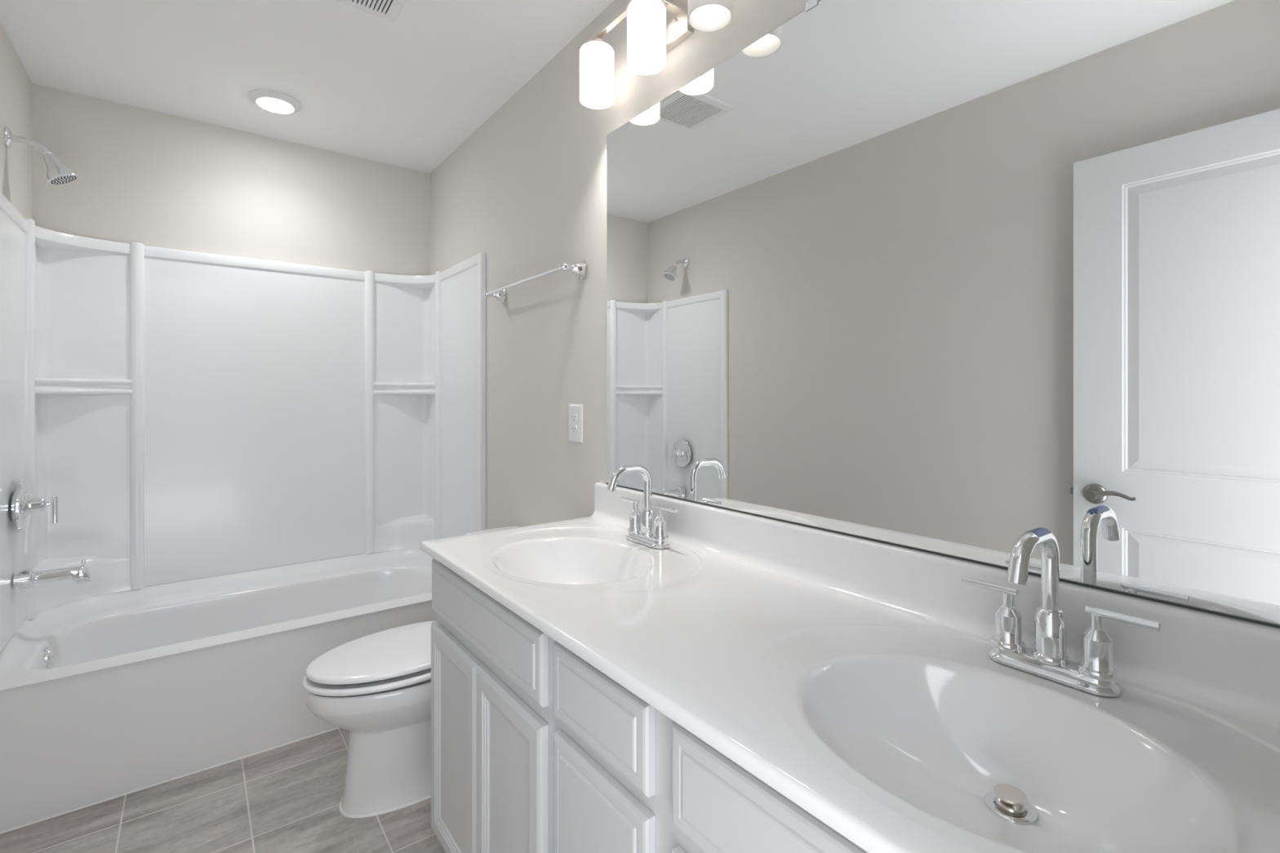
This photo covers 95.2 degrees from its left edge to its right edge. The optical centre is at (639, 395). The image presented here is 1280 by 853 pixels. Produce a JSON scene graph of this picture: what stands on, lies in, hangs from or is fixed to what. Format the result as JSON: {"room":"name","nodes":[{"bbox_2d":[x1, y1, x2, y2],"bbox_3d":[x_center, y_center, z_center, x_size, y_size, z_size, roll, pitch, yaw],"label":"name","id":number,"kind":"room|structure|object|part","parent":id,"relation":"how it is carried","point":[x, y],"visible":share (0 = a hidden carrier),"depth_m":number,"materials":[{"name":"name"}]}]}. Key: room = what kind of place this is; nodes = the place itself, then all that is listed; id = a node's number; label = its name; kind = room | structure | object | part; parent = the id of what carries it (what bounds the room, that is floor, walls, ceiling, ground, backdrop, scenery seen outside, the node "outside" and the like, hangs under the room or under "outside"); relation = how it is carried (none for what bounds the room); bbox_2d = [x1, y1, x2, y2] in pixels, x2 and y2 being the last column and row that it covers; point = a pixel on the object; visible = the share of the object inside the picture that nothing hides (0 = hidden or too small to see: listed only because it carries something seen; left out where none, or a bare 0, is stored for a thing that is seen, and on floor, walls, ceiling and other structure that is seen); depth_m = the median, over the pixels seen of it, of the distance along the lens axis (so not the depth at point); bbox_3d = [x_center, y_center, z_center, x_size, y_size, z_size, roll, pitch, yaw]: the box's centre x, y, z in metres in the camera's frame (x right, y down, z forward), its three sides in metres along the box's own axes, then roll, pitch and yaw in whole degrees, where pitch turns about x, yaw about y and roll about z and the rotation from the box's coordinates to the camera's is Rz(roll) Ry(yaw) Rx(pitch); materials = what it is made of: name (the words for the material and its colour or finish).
{"room":"bathroom","nodes":[
{"label":"bathroom","id":0,"kind":"room"},
{"bbox_2d":[0,21,32,219],"bbox_3d":[-1.373,0.015,0.879,0.120,2.454,3.413,0,0,-37],"label":"wall","id":1,"kind":"structure","parent":0,"point":[15,84],"depth_m":2.05,"materials":[{"name":"beige paint"}]},
{"bbox_2d":[3,126,79,184],"bbox_3d":[-2.047,-0.814,2.008,0.177,0.164,0.090,0,0,-37],"label":"shower","id":2,"kind":"object","parent":1,"relation":"attached to","point":[57,172],"visible":1,"depth_m":2.00,"materials":[{"name":"silver metal"}]},
{"bbox_3d":[-2.074,-0.849,1.988,0.101,0.049,0.021,0,0,-37],"label":"arm","id":3,"kind":"part","parent":2,"relation":"part of","materials":[{"name":"silver metal"}]},
{"bbox_2d":[0,728,445,852],"bbox_3d":[-0.323,1.292,0.859,1.764,0.100,4.958,0,0,-37],"label":"floor","id":4,"kind":"structure","parent":0,"point":[286,798],"depth_m":1.71,"materials":[{"name":"grey tile"}]},
{"bbox_2d":[0,549,435,834],"bbox_3d":[-1.499,1.024,2.399,1.516,0.436,0.812,0,0,-37],"label":"bathtub","id":5,"kind":"object","parent":4,"relation":"on","point":[106,697],"visible":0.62,"depth_m":1.99,"materials":[{"name":"white ceramic"}]},
{"bbox_3d":[-1.978,0.879,1.956,0.026,0.073,0.073,0,0,-37],"label":"overflow plate","id":6,"kind":"part","parent":5,"relation":"part of","materials":[{"name":"silver metal"}]},
{"bbox_2d":[302,525,519,817],"bbox_3d":[-0.671,0.878,1.922,0.766,0.727,0.468,0,0,-37],"label":"toilet","id":7,"kind":"object","parent":4,"relation":"on","point":[375,687],"visible":0.48,"depth_m":1.74,"materials":[{"name":"white ceramic"}]},
{"bbox_3d":[-0.776,0.835,1.842,0.501,0.024,0.369,0,0,-37],"label":"seat","id":8,"kind":"part","parent":7,"relation":"part of","materials":[{"name":"white plastic"}]},
{"bbox_3d":[-0.754,1.049,1.859,0.542,0.386,0.353,0,0,-37],"label":"bowl","id":9,"kind":"part","parent":7,"relation":"part of","materials":[{"name":"white ceramic"}]},
{"bbox_3d":[-0.773,0.804,1.844,0.492,0.028,0.349,0,0,-37],"label":"lid","id":10,"kind":"part","parent":7,"relation":"part of","materials":[{"name":"white plastic"}]},
{"bbox_3d":[-0.451,0.534,2.090,0.212,0.038,0.468,0,0,-37],"label":"tank lid","id":11,"kind":"part","parent":7,"relation":"part of","materials":[{"name":"white ceramic"}]},
{"bbox_2d":[431,558,867,852],"bbox_3d":[0.142,0.823,1.062,0.536,0.838,1.589,0,0,-37],"label":"vanity cabinet","id":12,"kind":"object","parent":4,"relation":"on","point":[535,748],"visible":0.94,"depth_m":0.99,"materials":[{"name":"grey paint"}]},
{"bbox_3d":[-0.449,0.860,1.409,0.018,0.535,0.304,0,0,-37],"label":"cabinet door","id":13,"kind":"part","parent":12,"relation":"part of","materials":[{"name":"grey paint"}]},
{"bbox_3d":[-0.355,0.492,1.286,0.018,0.132,0.606,0,0,-37],"label":"false drawer","id":14,"kind":"part","parent":12,"relation":"part of","materials":[{"name":"grey paint"}]},
{"bbox_3d":[-0.263,0.860,1.165,0.018,0.535,0.302,0,0,-37],"label":"cabinet door","id":15,"kind":"part","parent":12,"relation":"part of","materials":[{"name":"grey paint"}]},
{"bbox_3d":[-0.066,0.714,0.908,0.018,0.266,0.263,0,0,-37],"label":"drawer","id":16,"kind":"part","parent":12,"relation":"part of","materials":[{"name":"grey paint"}]},
{"bbox_3d":[-0.066,0.489,0.908,0.018,0.126,0.263,0,0,-37],"label":"drawer","id":17,"kind":"part","parent":12,"relation":"part of","materials":[{"name":"grey paint"}]},
{"bbox_3d":[0.135,0.860,0.644,0.018,0.535,0.301,0,0,-37],"label":"cabinet door","id":18,"kind":"part","parent":12,"relation":"part of","materials":[{"name":"grey paint"}]},
{"bbox_3d":[0.228,0.492,0.523,0.018,0.132,0.607,0,0,-37],"label":"false drawer","id":19,"kind":"part","parent":12,"relation":"part of","materials":[{"name":"grey paint"}]},
{"bbox_2d":[419,482,1279,852],"bbox_3d":[0.136,0.395,1.054,0.556,0.239,1.614,0,0,-37],"label":"countertop","id":20,"kind":"structure","parent":12,"relation":"on","point":[856,679],"depth_m":0.79,"materials":[{"name":"white stone"}]},
{"bbox_2d":[606,464,678,548],"bbox_3d":[0.018,0.281,1.517,0.178,0.204,0.178,0,0,11],"label":"faucet","id":21,"kind":"object","parent":20,"relation":"on","point":[644,529],"visible":1,"depth_m":1.51,"materials":[{"name":"silver metal"}]},
{"bbox_3d":[-0.026,0.237,1.490,0.137,0.118,0.023,0,0,-37],"label":"spout","id":22,"kind":"part","parent":21,"relation":"part of","materials":[{"name":"silver metal"}]},
{"bbox_3d":[-0.027,0.284,1.587,0.010,0.010,0.076,0,0,-37],"label":"lever","id":23,"kind":"part","parent":21,"relation":"part of","materials":[{"name":"silver metal"}]},
{"bbox_3d":[0.020,0.329,1.525,0.044,0.070,0.044,0,0,-37],"label":"spout","id":24,"kind":"part","parent":21,"relation":"part of","materials":[{"name":"silver metal"}]},
{"bbox_3d":[0.020,0.373,1.525,0.050,0.019,0.153,0,0,-37],"label":"plate","id":25,"kind":"part","parent":21,"relation":"part of","materials":[{"name":"silver metal"}]},
{"bbox_3d":[0.067,0.284,1.463,0.010,0.010,0.076,0,0,-37],"label":"lever","id":26,"kind":"part","parent":21,"relation":"part of","materials":[{"name":"silver metal"}]},
{"bbox_2d":[961,527,1161,697],"bbox_3d":[0.565,0.281,0.800,0.178,0.205,0.178,0,0,11],"label":"faucet","id":27,"kind":"object","parent":20,"relation":"on","point":[1095,673],"visible":1,"depth_m":0.79,"materials":[{"name":"silver metal"}]},
{"bbox_3d":[0.520,0.284,0.870,0.010,0.010,0.076,0,0,-37],"label":"lever","id":28,"kind":"part","parent":27,"relation":"part of","materials":[{"name":"silver metal"}]},
{"bbox_3d":[0.521,0.237,0.773,0.137,0.118,0.023,0,0,-37],"label":"spout","id":29,"kind":"part","parent":27,"relation":"part of","materials":[{"name":"silver metal"}]},
{"bbox_3d":[0.567,0.329,0.808,0.044,0.070,0.044,0,0,-37],"label":"spout","id":30,"kind":"part","parent":27,"relation":"part of","materials":[{"name":"silver metal"}]},
{"bbox_3d":[0.567,0.373,0.808,0.050,0.019,0.153,0,0,-37],"label":"plate","id":31,"kind":"part","parent":27,"relation":"part of","materials":[{"name":"silver metal"}]},
{"bbox_3d":[0.614,0.284,0.746,0.010,0.010,0.076,0,0,-37],"label":"lever","id":32,"kind":"part","parent":27,"relation":"part of","materials":[{"name":"silver metal"}]},
{"bbox_2d":[32,83,429,586],"bbox_3d":[-1.791,0.015,2.782,1.764,2.454,0.120,0,0,-37],"label":"wall","id":33,"kind":"structure","parent":0,"point":[147,177],"depth_m":2.62,"materials":[{"name":"beige paint"}]},
{"bbox_2d":[0,191,485,652],"bbox_3d":[-1.518,0.085,2.425,1.522,1.440,0.771,0,0,-37],"label":"tub surround","id":34,"kind":"object","parent":33,"relation":"attached to","point":[187,415],"visible":0.98,"depth_m":2.59,"materials":[{"name":"white plastic"}]},
{"bbox_3d":[-2.049,0.088,1.886,0.024,1.436,0.559,0,0,-37],"label":"panel","id":35,"kind":"part","parent":34,"relation":"part of","materials":[{"name":"white plastic"}]},
{"bbox_2d":[11,480,57,533],"bbox_3d":[-2.085,0.374,1.976,0.128,0.178,0.134,0,0,6],"label":"shower valve","id":36,"kind":"object","parent":34,"relation":"attached to","point":[23,505],"visible":1,"depth_m":1.96,"materials":[{"name":"silver metal"}]},
{"bbox_3d":[-2.023,0.396,2.023,0.015,0.093,0.015,0,0,-37],"label":"handle lever","id":37,"kind":"part","parent":36,"relation":"part of","materials":[{"name":"silver metal"}]},
{"bbox_2d":[13,559,90,589],"bbox_3d":[-2.027,0.621,2.021,0.185,0.080,0.065,0,0,-37],"label":"tub spout","id":38,"kind":"object","parent":34,"relation":"attached to","point":[26,578],"visible":1,"depth_m":2.00,"materials":[{"name":"silver metal"}]},
{"bbox_3d":[-2.015,0.631,2.030,0.155,0.060,0.042,0,0,-37],"label":"spout","id":39,"kind":"part","parent":38,"relation":"part of","materials":[{"name":"silver metal"}]},
{"bbox_3d":[-1.966,0.592,2.067,0.012,0.021,0.012,0,0,-37],"label":"diverter knob","id":40,"kind":"part","parent":38,"relation":"part of","materials":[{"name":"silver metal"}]},
{"bbox_2d":[35,225,130,254],"bbox_3d":[-2.172,-0.596,2.280,0.292,0.068,0.200,0,0,-37],"label":"shelf","id":41,"kind":"object","parent":34,"relation":"attached to","point":[47,242],"depth_m":2.30,"materials":[{"name":"white plastic"}]},
{"bbox_2d":[35,377,133,397],"bbox_3d":[-2.172,-0.025,2.280,0.292,0.083,0.200,0,0,-37],"label":"shelf","id":42,"kind":"object","parent":34,"relation":"attached to","point":[45,387],"depth_m":2.32,"materials":[{"name":"white plastic"}]},
{"bbox_3d":[-2.145,0.085,2.277,0.317,1.440,0.221,0,0,-37],"label":"corner panel","id":43,"kind":"part","parent":34,"relation":"part of","materials":[{"name":"white plastic"}]},
{"bbox_3d":[-1.745,0.088,2.723,0.902,1.436,0.021,0,0,-37],"label":"panel","id":44,"kind":"part","parent":34,"relation":"part of","materials":[{"name":"white plastic"}]},
{"bbox_3d":[-1.211,0.085,2.990,0.317,1.440,0.221,0,0,-37],"label":"corner panel","id":45,"kind":"part","parent":34,"relation":"part of","materials":[{"name":"white plastic"}]},
{"bbox_2d":[373,382,435,397],"bbox_3d":[-1.206,-0.025,3.017,0.292,0.083,0.200,0,0,-37],"label":"shelf","id":46,"kind":"object","parent":34,"relation":"attached to","point":[380,389],"depth_m":3.06,"materials":[{"name":"white plastic"}]},
{"bbox_2d":[374,272,435,289],"bbox_3d":[-1.206,-0.596,3.017,0.292,0.068,0.200,0,0,-37],"label":"shelf","id":47,"kind":"object","parent":34,"relation":"attached to","point":[382,281],"depth_m":3.06,"materials":[{"name":"white plastic"}]},
{"bbox_3d":[-0.859,0.088,2.795,0.024,1.436,0.559,0,0,-37],"label":"panel","id":48,"kind":"part","parent":34,"relation":"part of","materials":[{"name":"white plastic"}]},
{"bbox_2d":[0,0,613,173],"bbox_3d":[-0.756,-1.262,1.425,1.764,0.100,3.533,0,0,-37],"label":"ceiling","id":49,"kind":"structure","parent":0,"point":[407,91],"depth_m":2.11,"materials":[{"name":"white paint"}]},
{"bbox_2d":[248,88,302,113],"bbox_3d":[-1.501,-1.200,2.408,0.189,0.024,0.189,0,0,-37],"label":"recessed light","id":50,"kind":"object","parent":49,"relation":"in","point":[274,101],"visible":1,"depth_m":2.38,"materials":[{"name":"white plastic"}]},
{"bbox_2d":[334,0,405,22],"bbox_3d":[-0.821,-1.205,1.696,0.280,0.013,0.277,0,0,-37],"label":"ceiling vent","id":51,"kind":"object","parent":49,"relation":"in","point":[392,8],"visible":1,"depth_m":1.81,"materials":[{"name":"white plastic"}]},
{"bbox_2d":[429,0,820,528],"bbox_3d":[-0.066,0.015,1.877,0.120,2.454,3.413,0,0,-37],"label":"wall","id":52,"kind":"structure","parent":0,"point":[526,189],"depth_m":2.13,"materials":[{"name":"beige paint"}]},
{"bbox_2d":[483,261,588,302],"bbox_3d":[-0.412,-0.415,2.159,0.087,0.057,0.686,0,0,-37],"label":"towel bar","id":53,"kind":"object","parent":52,"relation":"attached to","point":[580,269],"visible":1,"depth_m":2.00,"materials":[{"name":"silver metal"}]},
{"bbox_3d":[-0.603,-0.415,2.409,0.087,0.057,0.057,0,0,-37],"label":"bar post","id":54,"kind":"part","parent":53,"relation":"part of","materials":[{"name":"silver metal"}]},
{"bbox_3d":[-0.434,-0.415,2.142,0.015,0.015,0.629,0,0,-37],"label":"rod","id":55,"kind":"part","parent":53,"relation":"part of","materials":[{"name":"silver metal"}]},
{"bbox_3d":[-0.221,-0.415,1.909,0.087,0.057,0.057,0,0,-37],"label":"bar post","id":56,"kind":"part","parent":53,"relation":"part of","materials":[{"name":"silver metal"}]},
{"bbox_2d":[568,404,582,443],"bbox_3d":[-0.219,0.095,1.971,0.009,0.126,0.086,0,0,-37],"label":"wall outlet","id":57,"kind":"object","parent":52,"relation":"attached to","point":[575,411],"visible":1,"depth_m":1.96,"materials":[{"name":"white plastic"}]},
{"bbox_2d":[571,413,577,422],"bbox_3d":[-0.221,0.075,1.969,0.003,0.027,0.033,0,0,-37],"label":"receptacle","id":58,"kind":"object","parent":57,"relation":"attached to","point":[574,416],"depth_m":1.97,"materials":[{"name":"white plastic"}]},
{"bbox_2d":[571,425,577,433],"bbox_3d":[-0.221,0.115,1.969,0.003,0.027,0.033,0,0,-37],"label":"receptacle","id":59,"kind":"object","parent":57,"relation":"attached to","point":[574,428],"depth_m":1.97,"materials":[{"name":"white plastic"}]},
{"bbox_2d":[579,0,732,109],"bbox_3d":[0.033,-0.976,1.531,0.142,0.238,0.571,0,0,-37],"label":"vanity light","id":60,"kind":"object","parent":52,"relation":"attached to","point":[654,27],"visible":1,"depth_m":1.53,"materials":[{"name":"white glass"}]},
{"bbox_3d":[-0.126,-0.932,1.706,0.101,0.150,0.101,0,0,-37],"label":"lamp shade","id":61,"kind":"part","parent":60,"relation":"part of","materials":[{"name":"white glass"}]},
{"bbox_3d":[0.017,-0.932,1.519,0.101,0.150,0.101,0,0,-37],"label":"lamp shade","id":62,"kind":"part","parent":60,"relation":"part of","materials":[{"name":"white glass"}]},
{"bbox_3d":[0.160,-0.932,1.332,0.101,0.150,0.101,0,0,-37],"label":"lamp shade","id":63,"kind":"part","parent":60,"relation":"part of","materials":[{"name":"white glass"}]},
{"bbox_2d":[589,482,1279,730],"bbox_3d":[0.341,0.329,1.206,0.044,0.107,1.606,0,0,-37],"label":"backsplash","id":64,"kind":"structure","parent":52,"relation":"attached to","point":[1227,665],"depth_m":0.94,"materials":[{"name":"white stone"}]},
{"bbox_2d":[605,0,1279,628],"bbox_3d":[0.358,-0.275,1.213,0.010,1.099,1.523,0,0,-37],"label":"wall mirror","id":65,"kind":"object","parent":52,"relation":"attached to","point":[957,279],"visible":1,"depth_m":0.96,"materials":[{"name":"white mirror"}]}
]}

